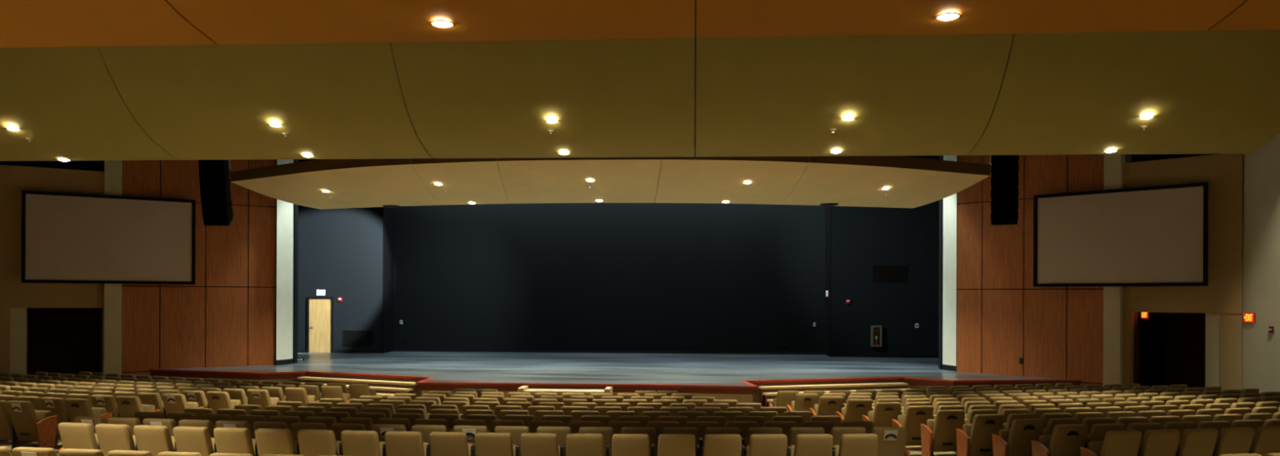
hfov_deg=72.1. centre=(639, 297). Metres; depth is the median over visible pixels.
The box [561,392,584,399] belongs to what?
seat
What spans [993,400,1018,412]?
seat
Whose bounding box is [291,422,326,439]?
seat
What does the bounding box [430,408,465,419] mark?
seat
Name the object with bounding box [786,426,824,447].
seat
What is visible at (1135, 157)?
wall
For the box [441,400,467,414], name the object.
seat
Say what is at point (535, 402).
seat
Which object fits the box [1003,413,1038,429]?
seat
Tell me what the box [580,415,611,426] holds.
seat
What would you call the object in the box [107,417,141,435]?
seat
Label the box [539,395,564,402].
seat
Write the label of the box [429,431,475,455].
seat
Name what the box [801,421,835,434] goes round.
seat
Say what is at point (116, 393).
seat
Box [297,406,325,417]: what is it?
seat
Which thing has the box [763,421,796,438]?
seat
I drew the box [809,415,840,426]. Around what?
seat
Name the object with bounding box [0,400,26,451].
seat
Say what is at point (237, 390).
seats
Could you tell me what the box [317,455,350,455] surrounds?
seat
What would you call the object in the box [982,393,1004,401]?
seat
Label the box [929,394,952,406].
seat
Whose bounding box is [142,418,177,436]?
seat
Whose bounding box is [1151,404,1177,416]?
seat
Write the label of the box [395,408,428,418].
seat
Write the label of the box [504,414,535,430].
seat
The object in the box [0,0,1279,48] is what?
ceiling panel
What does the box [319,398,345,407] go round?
seat
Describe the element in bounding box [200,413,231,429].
seat
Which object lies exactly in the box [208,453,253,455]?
seat
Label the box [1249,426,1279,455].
seat
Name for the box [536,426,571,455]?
seat
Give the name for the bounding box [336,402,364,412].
seat
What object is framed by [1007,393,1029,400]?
seat
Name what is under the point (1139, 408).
seat
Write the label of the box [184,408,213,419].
seat
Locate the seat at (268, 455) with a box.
[262,453,304,455]
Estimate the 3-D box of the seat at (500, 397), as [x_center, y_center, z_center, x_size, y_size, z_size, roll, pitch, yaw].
[-2.844,2.357,17.420,0.542,0.882,0.482,0,0,5]
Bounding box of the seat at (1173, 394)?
[1159,391,1180,398]
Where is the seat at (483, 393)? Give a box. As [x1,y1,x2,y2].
[480,391,503,395]
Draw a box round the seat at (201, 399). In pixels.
[182,390,208,408]
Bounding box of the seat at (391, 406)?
[367,403,395,414]
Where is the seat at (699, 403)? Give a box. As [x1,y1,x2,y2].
[682,400,707,407]
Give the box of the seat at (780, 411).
[759,407,787,416]
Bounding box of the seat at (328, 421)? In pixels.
[304,416,337,430]
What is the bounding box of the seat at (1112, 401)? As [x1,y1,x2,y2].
[1101,397,1124,406]
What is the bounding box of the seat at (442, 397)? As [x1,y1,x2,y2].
[422,394,445,404]
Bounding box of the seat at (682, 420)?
[657,416,688,427]
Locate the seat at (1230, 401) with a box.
[1213,398,1237,404]
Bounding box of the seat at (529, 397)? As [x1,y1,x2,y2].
[510,395,533,403]
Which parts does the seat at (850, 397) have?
backrest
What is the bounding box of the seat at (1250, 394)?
[1240,392,1260,397]
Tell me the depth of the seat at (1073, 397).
17.31 m
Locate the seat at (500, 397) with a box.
[480,395,504,405]
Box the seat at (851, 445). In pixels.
[834,433,878,455]
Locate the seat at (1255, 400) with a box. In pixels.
[1237,397,1260,404]
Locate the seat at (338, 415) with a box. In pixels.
[320,411,350,423]
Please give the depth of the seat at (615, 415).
14.02 m
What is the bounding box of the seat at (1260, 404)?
[1255,401,1279,408]
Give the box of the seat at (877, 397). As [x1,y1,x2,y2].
[871,395,898,407]
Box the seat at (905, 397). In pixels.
[901,395,926,406]
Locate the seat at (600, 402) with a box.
[592,399,617,406]
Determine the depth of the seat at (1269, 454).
9.40 m
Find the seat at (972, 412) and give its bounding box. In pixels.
[964,408,997,423]
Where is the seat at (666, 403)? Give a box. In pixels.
[652,400,677,407]
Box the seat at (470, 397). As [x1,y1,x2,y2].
[451,394,475,405]
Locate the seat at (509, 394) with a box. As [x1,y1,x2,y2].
[507,392,530,398]
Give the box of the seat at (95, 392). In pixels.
[91,390,115,400]
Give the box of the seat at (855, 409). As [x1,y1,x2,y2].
[835,399,873,422]
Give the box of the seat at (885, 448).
[871,426,910,455]
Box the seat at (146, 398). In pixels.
[137,392,167,418]
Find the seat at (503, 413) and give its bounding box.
[499,409,528,420]
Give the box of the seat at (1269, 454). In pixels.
[1266,453,1279,455]
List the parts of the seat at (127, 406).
pull handle, backrest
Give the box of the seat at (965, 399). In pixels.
[960,397,985,405]
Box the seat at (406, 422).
[377,417,412,431]
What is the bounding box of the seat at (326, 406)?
[306,402,333,411]
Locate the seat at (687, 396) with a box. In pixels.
[671,393,694,399]
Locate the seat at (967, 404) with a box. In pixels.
[964,400,990,413]
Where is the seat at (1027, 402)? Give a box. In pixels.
[1021,400,1046,408]
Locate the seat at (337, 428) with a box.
[331,423,366,441]
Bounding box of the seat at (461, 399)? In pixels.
[444,397,469,404]
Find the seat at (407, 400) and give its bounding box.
[386,396,412,404]
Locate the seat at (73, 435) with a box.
[57,422,100,451]
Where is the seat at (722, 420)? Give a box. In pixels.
[696,416,726,427]
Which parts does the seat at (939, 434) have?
panel, backrest, pull handle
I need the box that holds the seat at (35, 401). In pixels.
[16,395,60,444]
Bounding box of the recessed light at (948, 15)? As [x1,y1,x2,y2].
[935,12,960,20]
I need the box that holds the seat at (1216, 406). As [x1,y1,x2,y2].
[1204,403,1231,413]
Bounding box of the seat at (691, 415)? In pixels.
[677,411,706,421]
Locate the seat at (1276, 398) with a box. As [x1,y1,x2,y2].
[1260,395,1279,402]
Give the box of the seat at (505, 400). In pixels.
[502,398,528,405]
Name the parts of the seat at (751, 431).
backrest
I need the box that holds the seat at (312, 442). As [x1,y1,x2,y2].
[297,429,342,455]
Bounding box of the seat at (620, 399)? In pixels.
[600,395,624,403]
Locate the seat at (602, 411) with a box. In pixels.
[593,406,621,415]
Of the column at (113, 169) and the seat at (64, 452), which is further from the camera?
the column at (113, 169)
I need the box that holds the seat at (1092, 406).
[1085,402,1111,412]
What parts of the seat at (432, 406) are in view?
backrest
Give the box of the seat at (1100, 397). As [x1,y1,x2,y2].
[1090,394,1113,402]
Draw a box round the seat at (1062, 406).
[1057,403,1084,413]
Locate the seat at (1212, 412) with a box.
[1195,408,1224,421]
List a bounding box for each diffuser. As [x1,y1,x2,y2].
[384,206,399,208]
[821,204,835,206]
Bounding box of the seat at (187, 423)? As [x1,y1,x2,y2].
[178,419,214,437]
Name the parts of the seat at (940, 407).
backrest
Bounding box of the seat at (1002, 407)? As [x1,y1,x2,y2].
[997,404,1026,413]
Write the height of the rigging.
3.300 m
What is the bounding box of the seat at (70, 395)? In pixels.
[67,393,93,407]
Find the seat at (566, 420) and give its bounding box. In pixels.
[542,415,573,426]
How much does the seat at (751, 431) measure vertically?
0.882 m
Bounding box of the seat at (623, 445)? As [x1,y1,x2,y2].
[612,434,654,455]
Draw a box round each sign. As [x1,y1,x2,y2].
[316,289,324,295]
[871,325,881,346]
[1141,312,1149,319]
[1244,312,1255,323]
[1268,326,1274,333]
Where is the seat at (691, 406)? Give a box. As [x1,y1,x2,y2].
[670,403,696,411]
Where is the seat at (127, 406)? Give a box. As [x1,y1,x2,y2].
[115,395,160,417]
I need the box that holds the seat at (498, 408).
[494,405,522,419]
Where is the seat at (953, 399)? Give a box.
[932,397,958,408]
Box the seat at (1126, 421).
[1115,416,1147,430]
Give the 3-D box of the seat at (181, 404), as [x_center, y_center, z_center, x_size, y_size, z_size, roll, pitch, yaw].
[-8.814,2.282,16.949,0.557,0.882,0.508,0,0,15]
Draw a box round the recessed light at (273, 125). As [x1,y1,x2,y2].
[269,124,282,127]
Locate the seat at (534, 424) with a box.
[529,420,563,433]
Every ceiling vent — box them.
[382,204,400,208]
[819,203,838,206]
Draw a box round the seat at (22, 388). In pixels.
[9,386,29,392]
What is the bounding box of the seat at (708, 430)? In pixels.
[702,427,744,446]
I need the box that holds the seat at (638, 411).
[626,406,654,416]
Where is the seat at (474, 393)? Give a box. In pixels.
[454,391,477,398]
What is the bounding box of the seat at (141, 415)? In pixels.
[134,412,165,425]
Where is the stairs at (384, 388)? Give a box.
[297,376,417,399]
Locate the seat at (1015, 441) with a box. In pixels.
[991,418,1044,455]
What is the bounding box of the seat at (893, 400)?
[871,398,902,410]
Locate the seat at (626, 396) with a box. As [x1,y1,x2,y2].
[617,393,639,399]
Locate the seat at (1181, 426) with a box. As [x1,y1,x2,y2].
[1162,422,1196,439]
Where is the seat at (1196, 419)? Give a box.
[1181,414,1212,428]
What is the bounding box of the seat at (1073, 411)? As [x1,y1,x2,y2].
[1063,407,1091,417]
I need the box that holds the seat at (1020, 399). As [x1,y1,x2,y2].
[1014,396,1038,404]
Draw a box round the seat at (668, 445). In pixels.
[657,434,700,455]
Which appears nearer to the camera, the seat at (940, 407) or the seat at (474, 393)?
the seat at (940, 407)
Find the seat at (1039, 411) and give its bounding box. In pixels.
[1032,408,1061,418]
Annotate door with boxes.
[96,320,101,373]
[306,297,333,353]
[1138,327,1162,388]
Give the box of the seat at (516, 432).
[494,426,529,445]
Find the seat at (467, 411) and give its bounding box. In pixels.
[464,409,499,420]
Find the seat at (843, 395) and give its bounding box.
[822,393,846,404]
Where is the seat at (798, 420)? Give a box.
[772,416,803,427]
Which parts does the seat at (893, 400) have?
backrest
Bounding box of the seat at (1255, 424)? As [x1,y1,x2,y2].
[1231,419,1263,435]
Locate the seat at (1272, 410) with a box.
[1251,406,1278,415]
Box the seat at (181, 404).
[161,393,204,414]
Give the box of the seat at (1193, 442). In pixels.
[1177,428,1217,455]
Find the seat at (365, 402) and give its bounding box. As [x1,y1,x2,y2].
[349,399,374,408]
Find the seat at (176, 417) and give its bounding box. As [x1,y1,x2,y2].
[166,413,198,426]
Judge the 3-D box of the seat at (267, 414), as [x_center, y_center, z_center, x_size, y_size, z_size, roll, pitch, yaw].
[-5.823,2.216,13.986,0.542,0.882,0.482,0,0,9]
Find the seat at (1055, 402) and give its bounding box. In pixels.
[1048,399,1073,408]
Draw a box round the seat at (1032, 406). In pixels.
[1028,404,1054,413]
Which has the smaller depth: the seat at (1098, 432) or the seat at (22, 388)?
the seat at (1098, 432)
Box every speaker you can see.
[198,160,233,226]
[991,155,1018,225]
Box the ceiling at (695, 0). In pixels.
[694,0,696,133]
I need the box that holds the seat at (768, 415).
[748,411,777,422]
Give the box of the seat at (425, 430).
[411,424,447,443]
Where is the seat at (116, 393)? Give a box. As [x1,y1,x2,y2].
[114,391,137,403]
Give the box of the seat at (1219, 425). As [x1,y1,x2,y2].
[1197,420,1230,438]
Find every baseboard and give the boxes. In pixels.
[275,359,293,365]
[297,350,382,353]
[393,349,825,355]
[830,354,938,358]
[942,364,955,371]
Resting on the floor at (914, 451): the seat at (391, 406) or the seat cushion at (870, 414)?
the seat at (391, 406)
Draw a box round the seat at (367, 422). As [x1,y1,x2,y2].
[340,417,373,431]
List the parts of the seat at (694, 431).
backrest, armrest, support frame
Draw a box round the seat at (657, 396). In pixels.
[644,393,666,399]
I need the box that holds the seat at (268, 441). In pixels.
[254,428,300,455]
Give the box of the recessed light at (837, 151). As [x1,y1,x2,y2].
[830,150,842,153]
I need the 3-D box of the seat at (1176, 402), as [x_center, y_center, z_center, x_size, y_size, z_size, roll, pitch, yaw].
[9.836,2.329,16.300,0.542,0.882,0.482,0,0,-15]
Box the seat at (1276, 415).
[1271,412,1279,419]
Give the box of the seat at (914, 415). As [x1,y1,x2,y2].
[891,405,934,455]
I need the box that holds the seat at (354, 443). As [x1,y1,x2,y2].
[340,430,386,455]
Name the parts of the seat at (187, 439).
support frame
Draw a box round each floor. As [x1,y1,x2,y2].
[0,436,955,455]
[168,351,1068,388]
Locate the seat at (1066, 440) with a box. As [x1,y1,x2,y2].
[1031,424,1088,455]
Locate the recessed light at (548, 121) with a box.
[546,120,558,123]
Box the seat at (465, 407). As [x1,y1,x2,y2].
[462,404,489,418]
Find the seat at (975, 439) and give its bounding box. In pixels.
[955,413,1004,455]
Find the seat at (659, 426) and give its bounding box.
[647,421,679,455]
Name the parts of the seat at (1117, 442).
panel, backrest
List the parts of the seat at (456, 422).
backrest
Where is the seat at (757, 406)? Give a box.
[735,403,761,411]
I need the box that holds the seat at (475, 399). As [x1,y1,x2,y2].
[473,398,497,404]
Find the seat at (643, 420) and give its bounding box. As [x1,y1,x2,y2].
[618,415,649,426]
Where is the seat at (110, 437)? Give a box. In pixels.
[95,423,137,455]
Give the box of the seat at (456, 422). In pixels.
[453,419,491,432]
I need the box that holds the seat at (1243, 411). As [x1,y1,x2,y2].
[1223,408,1251,419]
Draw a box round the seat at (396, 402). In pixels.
[379,400,405,413]
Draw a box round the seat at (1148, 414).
[1136,410,1165,422]
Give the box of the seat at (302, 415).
[284,410,315,422]
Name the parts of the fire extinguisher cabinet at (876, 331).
glass pane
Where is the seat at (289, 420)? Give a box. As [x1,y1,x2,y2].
[268,415,301,432]
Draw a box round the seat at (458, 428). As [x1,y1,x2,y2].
[453,425,488,444]
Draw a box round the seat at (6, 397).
[0,395,31,443]
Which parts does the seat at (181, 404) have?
backrest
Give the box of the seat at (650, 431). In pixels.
[621,426,658,455]
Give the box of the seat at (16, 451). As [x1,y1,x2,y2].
[12,447,57,455]
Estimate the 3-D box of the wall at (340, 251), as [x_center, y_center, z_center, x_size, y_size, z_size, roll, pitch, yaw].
[-11.722,-2.146,34.590,3.725,8.600,1.200,0,0,4]
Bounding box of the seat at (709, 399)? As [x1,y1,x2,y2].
[691,396,715,403]
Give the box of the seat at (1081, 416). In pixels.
[1073,412,1103,424]
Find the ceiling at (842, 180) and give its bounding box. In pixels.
[230,147,990,209]
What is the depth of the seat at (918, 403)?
15.86 m
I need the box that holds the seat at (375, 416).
[355,412,386,424]
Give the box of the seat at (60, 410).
[40,396,71,435]
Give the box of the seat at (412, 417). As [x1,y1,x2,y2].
[391,413,422,428]
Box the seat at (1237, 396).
[1218,393,1239,399]
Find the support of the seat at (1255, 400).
on the floor at (914, 451)
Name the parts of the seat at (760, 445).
support frame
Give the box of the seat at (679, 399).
[661,396,684,403]
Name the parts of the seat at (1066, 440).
panel, backrest, pull handle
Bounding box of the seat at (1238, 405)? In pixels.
[1230,402,1255,411]
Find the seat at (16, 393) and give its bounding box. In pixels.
[1,390,22,396]
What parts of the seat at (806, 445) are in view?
support frame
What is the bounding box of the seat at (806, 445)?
[790,434,835,455]
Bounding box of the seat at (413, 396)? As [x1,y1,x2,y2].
[393,393,417,400]
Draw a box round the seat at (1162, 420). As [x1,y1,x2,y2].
[1149,415,1180,429]
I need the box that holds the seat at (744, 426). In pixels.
[724,421,757,439]
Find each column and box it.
[103,160,122,374]
[275,159,293,359]
[942,155,956,365]
[1102,154,1125,386]
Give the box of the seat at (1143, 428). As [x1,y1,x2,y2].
[1127,422,1161,440]
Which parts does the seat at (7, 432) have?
backrest, support frame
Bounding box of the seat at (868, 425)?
[840,421,873,434]
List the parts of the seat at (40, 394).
backrest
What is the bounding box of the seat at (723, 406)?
[702,403,728,411]
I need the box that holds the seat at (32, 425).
[6,400,57,449]
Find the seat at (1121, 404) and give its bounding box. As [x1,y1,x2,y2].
[1112,401,1138,411]
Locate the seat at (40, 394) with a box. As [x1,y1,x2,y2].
[22,391,60,436]
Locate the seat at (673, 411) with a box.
[660,407,688,416]
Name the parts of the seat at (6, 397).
backrest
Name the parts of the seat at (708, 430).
backrest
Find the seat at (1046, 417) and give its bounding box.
[1040,413,1071,428]
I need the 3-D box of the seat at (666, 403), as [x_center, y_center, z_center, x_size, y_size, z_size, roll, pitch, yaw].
[0.495,2.344,16.522,0.542,0.882,0.482,0,0,0]
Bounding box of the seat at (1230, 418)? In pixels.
[1212,413,1243,427]
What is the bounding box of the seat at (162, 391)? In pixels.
[159,389,181,400]
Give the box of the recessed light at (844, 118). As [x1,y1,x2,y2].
[841,117,854,120]
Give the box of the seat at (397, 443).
[384,431,431,455]
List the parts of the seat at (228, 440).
support frame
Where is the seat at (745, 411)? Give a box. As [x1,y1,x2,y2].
[726,407,754,416]
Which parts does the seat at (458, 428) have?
pull handle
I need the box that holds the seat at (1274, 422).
[1262,418,1279,426]
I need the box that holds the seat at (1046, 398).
[1040,395,1064,404]
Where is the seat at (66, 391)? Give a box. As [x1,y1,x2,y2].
[48,388,70,395]
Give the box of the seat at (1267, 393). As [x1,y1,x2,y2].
[1259,391,1279,398]
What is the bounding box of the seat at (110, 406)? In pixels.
[91,395,119,417]
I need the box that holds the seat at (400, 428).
[371,424,406,442]
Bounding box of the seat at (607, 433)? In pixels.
[578,426,613,455]
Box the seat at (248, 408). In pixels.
[234,404,262,415]
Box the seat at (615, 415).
[606,410,635,421]
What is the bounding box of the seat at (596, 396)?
[589,393,612,399]
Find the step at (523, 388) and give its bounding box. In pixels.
[517,386,612,399]
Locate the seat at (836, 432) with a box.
[830,426,866,446]
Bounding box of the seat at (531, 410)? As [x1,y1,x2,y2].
[527,405,555,416]
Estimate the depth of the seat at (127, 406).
16.13 m
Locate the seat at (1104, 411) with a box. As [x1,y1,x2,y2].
[1093,406,1120,417]
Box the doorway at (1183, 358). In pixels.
[1133,312,1205,388]
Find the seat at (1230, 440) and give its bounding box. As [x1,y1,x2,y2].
[1213,426,1254,455]
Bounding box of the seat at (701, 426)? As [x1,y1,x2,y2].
[685,421,719,444]
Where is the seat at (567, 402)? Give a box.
[562,399,586,406]
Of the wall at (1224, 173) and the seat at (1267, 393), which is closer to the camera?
the seat at (1267, 393)
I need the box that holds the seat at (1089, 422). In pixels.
[1081,417,1114,434]
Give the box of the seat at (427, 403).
[410,400,436,413]
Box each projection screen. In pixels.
[21,190,195,284]
[1033,182,1208,287]
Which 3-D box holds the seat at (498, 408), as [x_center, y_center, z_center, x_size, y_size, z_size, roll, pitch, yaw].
[-2.183,2.282,15.090,0.542,0.882,0.482,0,0,4]
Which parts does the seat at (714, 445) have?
support frame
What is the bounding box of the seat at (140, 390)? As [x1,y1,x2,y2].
[136,388,158,394]
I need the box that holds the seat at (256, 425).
[253,421,293,438]
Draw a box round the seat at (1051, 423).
[1042,417,1079,435]
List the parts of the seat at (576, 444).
support frame, armrest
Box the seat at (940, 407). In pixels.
[933,405,964,453]
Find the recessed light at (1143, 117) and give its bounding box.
[1139,115,1154,119]
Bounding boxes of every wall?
[0,160,103,171]
[0,164,104,373]
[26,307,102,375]
[102,307,103,373]
[121,160,276,377]
[166,376,971,403]
[293,159,298,364]
[297,159,382,351]
[382,207,393,353]
[393,133,826,352]
[825,206,831,356]
[830,155,939,355]
[938,155,943,368]
[955,155,1103,388]
[1122,153,1243,391]
[1122,311,1133,384]
[1131,154,1216,162]
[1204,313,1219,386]
[1242,134,1279,393]
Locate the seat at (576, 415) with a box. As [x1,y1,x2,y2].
[570,410,599,421]
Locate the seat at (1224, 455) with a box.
[1219,453,1262,455]
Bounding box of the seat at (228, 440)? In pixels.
[213,427,258,455]
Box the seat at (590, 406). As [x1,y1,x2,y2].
[571,402,597,410]
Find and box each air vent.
[872,265,906,282]
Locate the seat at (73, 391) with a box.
[69,389,91,398]
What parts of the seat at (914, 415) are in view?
panel, backrest, pull handle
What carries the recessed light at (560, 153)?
in the ceiling at (1206, 92)
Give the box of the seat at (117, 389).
[115,387,137,396]
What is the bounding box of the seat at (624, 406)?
[604,403,630,411]
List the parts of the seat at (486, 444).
support frame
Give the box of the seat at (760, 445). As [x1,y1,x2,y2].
[745,434,791,455]
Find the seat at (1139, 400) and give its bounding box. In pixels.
[1126,396,1149,405]
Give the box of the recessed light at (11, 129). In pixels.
[6,128,19,130]
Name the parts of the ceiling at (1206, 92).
panel, panel, panel, panel, panel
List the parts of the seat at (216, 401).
backrest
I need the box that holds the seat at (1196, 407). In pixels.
[1178,404,1204,415]
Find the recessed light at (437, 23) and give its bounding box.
[431,19,453,27]
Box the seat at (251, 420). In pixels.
[234,414,266,431]
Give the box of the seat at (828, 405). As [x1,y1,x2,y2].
[808,395,844,416]
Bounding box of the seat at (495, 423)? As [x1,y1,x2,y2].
[491,420,524,432]
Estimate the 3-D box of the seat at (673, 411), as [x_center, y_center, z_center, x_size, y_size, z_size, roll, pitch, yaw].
[0.606,2.292,15.009,0.542,0.882,0.482,0,0,-1]
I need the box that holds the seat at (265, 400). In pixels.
[246,389,279,409]
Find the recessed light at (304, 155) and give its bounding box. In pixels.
[302,154,314,157]
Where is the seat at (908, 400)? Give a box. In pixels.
[901,398,929,410]
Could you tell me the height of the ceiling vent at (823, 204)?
0.046 m
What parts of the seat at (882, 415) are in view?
pull handle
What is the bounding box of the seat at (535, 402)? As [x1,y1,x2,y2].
[532,398,557,406]
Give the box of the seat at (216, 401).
[206,391,246,413]
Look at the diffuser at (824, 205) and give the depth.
25.94 m
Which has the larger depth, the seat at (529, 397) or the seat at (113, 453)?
the seat at (529, 397)
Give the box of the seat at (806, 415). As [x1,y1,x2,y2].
[783,411,813,422]
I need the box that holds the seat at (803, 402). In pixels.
[786,393,818,411]
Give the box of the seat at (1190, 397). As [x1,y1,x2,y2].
[1173,395,1196,404]
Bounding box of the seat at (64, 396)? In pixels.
[44,392,67,399]
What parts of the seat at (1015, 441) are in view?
panel, pull handle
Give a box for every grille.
[199,160,222,166]
[199,168,223,177]
[200,180,224,190]
[200,191,225,201]
[201,204,226,213]
[203,215,227,224]
[991,201,1017,212]
[991,213,1017,223]
[992,155,1017,162]
[992,164,1017,174]
[992,177,1017,187]
[992,189,1017,199]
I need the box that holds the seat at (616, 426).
[608,421,640,434]
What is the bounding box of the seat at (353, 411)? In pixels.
[328,407,358,417]
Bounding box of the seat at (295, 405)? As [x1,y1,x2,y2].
[276,401,303,410]
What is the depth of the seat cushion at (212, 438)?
11.80 m
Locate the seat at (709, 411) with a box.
[693,407,721,416]
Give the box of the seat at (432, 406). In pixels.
[430,404,462,418]
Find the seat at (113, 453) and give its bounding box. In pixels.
[106,450,152,455]
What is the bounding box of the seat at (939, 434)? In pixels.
[920,409,964,455]
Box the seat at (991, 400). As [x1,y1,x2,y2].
[988,396,1012,404]
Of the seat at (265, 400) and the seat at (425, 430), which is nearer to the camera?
the seat at (425, 430)
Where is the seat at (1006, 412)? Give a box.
[1000,408,1030,423]
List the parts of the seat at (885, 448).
pull handle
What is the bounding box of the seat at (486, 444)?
[474,432,520,455]
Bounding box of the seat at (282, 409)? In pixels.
[265,405,293,416]
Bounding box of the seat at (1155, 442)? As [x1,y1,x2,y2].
[1138,429,1180,455]
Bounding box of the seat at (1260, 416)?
[1242,413,1272,425]
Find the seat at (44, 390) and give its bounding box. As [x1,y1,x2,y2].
[29,386,48,393]
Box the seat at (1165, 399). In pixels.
[1150,395,1173,405]
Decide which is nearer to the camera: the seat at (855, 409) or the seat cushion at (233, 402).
the seat at (855, 409)
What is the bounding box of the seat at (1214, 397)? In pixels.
[1196,394,1218,400]
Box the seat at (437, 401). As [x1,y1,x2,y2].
[415,396,440,404]
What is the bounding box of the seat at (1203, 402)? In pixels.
[1190,399,1214,407]
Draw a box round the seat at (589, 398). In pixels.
[569,395,594,402]
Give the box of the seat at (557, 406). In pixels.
[538,402,564,410]
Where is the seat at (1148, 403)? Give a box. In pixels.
[1139,400,1164,410]
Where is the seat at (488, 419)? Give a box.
[466,414,497,431]
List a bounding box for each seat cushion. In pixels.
[34,409,51,422]
[91,407,106,416]
[142,404,155,412]
[171,436,174,449]
[186,402,198,408]
[210,437,215,449]
[230,400,240,408]
[251,439,256,452]
[270,397,279,405]
[293,440,298,453]
[336,440,341,455]
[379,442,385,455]
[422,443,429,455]
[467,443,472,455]
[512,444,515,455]
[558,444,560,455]
[743,438,746,455]
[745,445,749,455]
[790,445,794,455]
[791,400,795,411]
[813,404,818,415]
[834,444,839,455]
[840,407,846,421]
[867,410,874,422]
[897,414,905,426]
[926,419,934,432]
[962,423,972,437]
[999,429,1009,443]
[1039,435,1052,449]
[1085,434,1089,448]
[1088,441,1103,455]
[1138,440,1142,454]
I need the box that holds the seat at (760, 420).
[733,416,764,427]
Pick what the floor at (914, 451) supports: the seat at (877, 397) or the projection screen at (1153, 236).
the seat at (877, 397)
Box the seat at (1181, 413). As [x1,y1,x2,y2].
[1166,409,1195,422]
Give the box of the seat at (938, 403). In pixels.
[933,401,960,414]
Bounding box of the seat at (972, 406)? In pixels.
[964,404,995,418]
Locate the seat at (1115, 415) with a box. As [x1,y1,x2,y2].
[1106,411,1135,423]
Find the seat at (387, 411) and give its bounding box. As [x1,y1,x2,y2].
[362,407,391,418]
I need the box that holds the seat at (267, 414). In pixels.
[250,409,280,422]
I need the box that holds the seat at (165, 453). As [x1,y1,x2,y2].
[157,451,202,455]
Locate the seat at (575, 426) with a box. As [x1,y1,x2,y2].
[568,420,601,433]
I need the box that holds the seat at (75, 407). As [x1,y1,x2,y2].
[64,398,112,423]
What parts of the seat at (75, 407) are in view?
pull handle, backrest, panel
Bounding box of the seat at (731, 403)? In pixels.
[712,400,737,407]
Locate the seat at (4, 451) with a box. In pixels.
[0,446,11,455]
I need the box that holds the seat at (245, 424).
[215,420,255,439]
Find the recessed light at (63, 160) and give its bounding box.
[57,159,71,161]
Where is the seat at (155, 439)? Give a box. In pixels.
[133,425,177,455]
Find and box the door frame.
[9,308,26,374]
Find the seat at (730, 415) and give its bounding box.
[713,411,742,422]
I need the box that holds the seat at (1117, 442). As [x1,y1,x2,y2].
[1080,430,1142,455]
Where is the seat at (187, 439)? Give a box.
[173,426,217,455]
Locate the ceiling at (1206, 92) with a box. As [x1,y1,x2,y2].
[0,29,1279,161]
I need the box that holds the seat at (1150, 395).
[1137,392,1159,400]
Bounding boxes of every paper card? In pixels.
[11,403,22,412]
[21,452,36,455]
[44,400,54,408]
[80,419,93,429]
[95,397,105,404]
[150,422,162,426]
[166,395,176,403]
[186,392,195,399]
[223,424,235,427]
[251,391,260,398]
[380,427,393,438]
[462,429,475,439]
[883,430,897,440]
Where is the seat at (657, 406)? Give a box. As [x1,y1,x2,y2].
[636,403,662,411]
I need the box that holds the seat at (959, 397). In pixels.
[955,394,979,402]
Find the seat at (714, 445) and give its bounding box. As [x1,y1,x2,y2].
[701,434,745,455]
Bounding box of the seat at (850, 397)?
[843,395,871,407]
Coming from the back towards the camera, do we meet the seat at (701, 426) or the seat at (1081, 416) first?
the seat at (1081, 416)
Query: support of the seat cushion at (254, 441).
on the seat at (228, 440)
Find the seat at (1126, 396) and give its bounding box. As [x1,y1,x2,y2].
[1114,393,1136,401]
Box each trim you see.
[149,368,1081,388]
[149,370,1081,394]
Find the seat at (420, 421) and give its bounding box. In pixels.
[414,418,453,432]
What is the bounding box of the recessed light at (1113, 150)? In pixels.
[1103,149,1117,152]
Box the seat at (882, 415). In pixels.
[862,402,902,427]
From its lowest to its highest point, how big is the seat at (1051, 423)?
0.882 m
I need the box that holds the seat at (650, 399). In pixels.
[631,396,654,403]
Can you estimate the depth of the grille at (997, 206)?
21.46 m
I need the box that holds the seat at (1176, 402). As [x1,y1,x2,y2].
[1165,400,1190,409]
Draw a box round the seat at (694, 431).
[663,427,702,455]
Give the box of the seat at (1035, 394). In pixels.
[1031,392,1053,399]
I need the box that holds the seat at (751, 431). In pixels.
[743,427,782,455]
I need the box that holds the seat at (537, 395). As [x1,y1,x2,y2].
[534,392,557,399]
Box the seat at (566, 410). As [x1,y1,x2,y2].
[560,406,588,415]
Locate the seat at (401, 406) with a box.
[398,404,430,417]
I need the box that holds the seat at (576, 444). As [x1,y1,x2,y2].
[565,433,610,455]
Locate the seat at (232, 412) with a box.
[217,408,247,421]
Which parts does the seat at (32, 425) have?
backrest, panel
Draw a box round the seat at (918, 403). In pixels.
[900,401,931,414]
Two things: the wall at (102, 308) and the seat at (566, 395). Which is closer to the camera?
the seat at (566, 395)
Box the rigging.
[989,155,991,174]
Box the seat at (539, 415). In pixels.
[534,410,564,420]
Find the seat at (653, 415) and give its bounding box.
[641,411,671,421]
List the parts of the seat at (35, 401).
backrest, support frame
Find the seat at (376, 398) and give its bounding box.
[359,395,383,403]
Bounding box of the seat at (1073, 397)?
[1066,395,1088,403]
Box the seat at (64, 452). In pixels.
[58,448,103,455]
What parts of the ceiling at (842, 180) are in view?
panel, panel, panel, panel, panel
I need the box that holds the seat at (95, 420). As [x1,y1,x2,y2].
[74,416,106,433]
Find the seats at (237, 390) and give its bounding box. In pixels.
[0,371,1259,407]
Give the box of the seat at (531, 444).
[520,433,565,455]
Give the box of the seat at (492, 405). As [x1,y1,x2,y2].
[473,401,500,414]
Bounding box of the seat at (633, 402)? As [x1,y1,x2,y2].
[622,399,647,406]
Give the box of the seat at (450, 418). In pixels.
[428,413,459,429]
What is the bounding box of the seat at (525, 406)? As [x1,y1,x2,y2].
[506,401,532,410]
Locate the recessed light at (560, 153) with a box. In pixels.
[558,151,569,155]
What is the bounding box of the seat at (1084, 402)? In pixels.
[1075,398,1099,407]
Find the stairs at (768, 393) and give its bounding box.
[758,382,910,407]
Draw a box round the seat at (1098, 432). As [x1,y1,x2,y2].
[1085,423,1124,448]
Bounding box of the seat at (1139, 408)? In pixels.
[1122,405,1150,417]

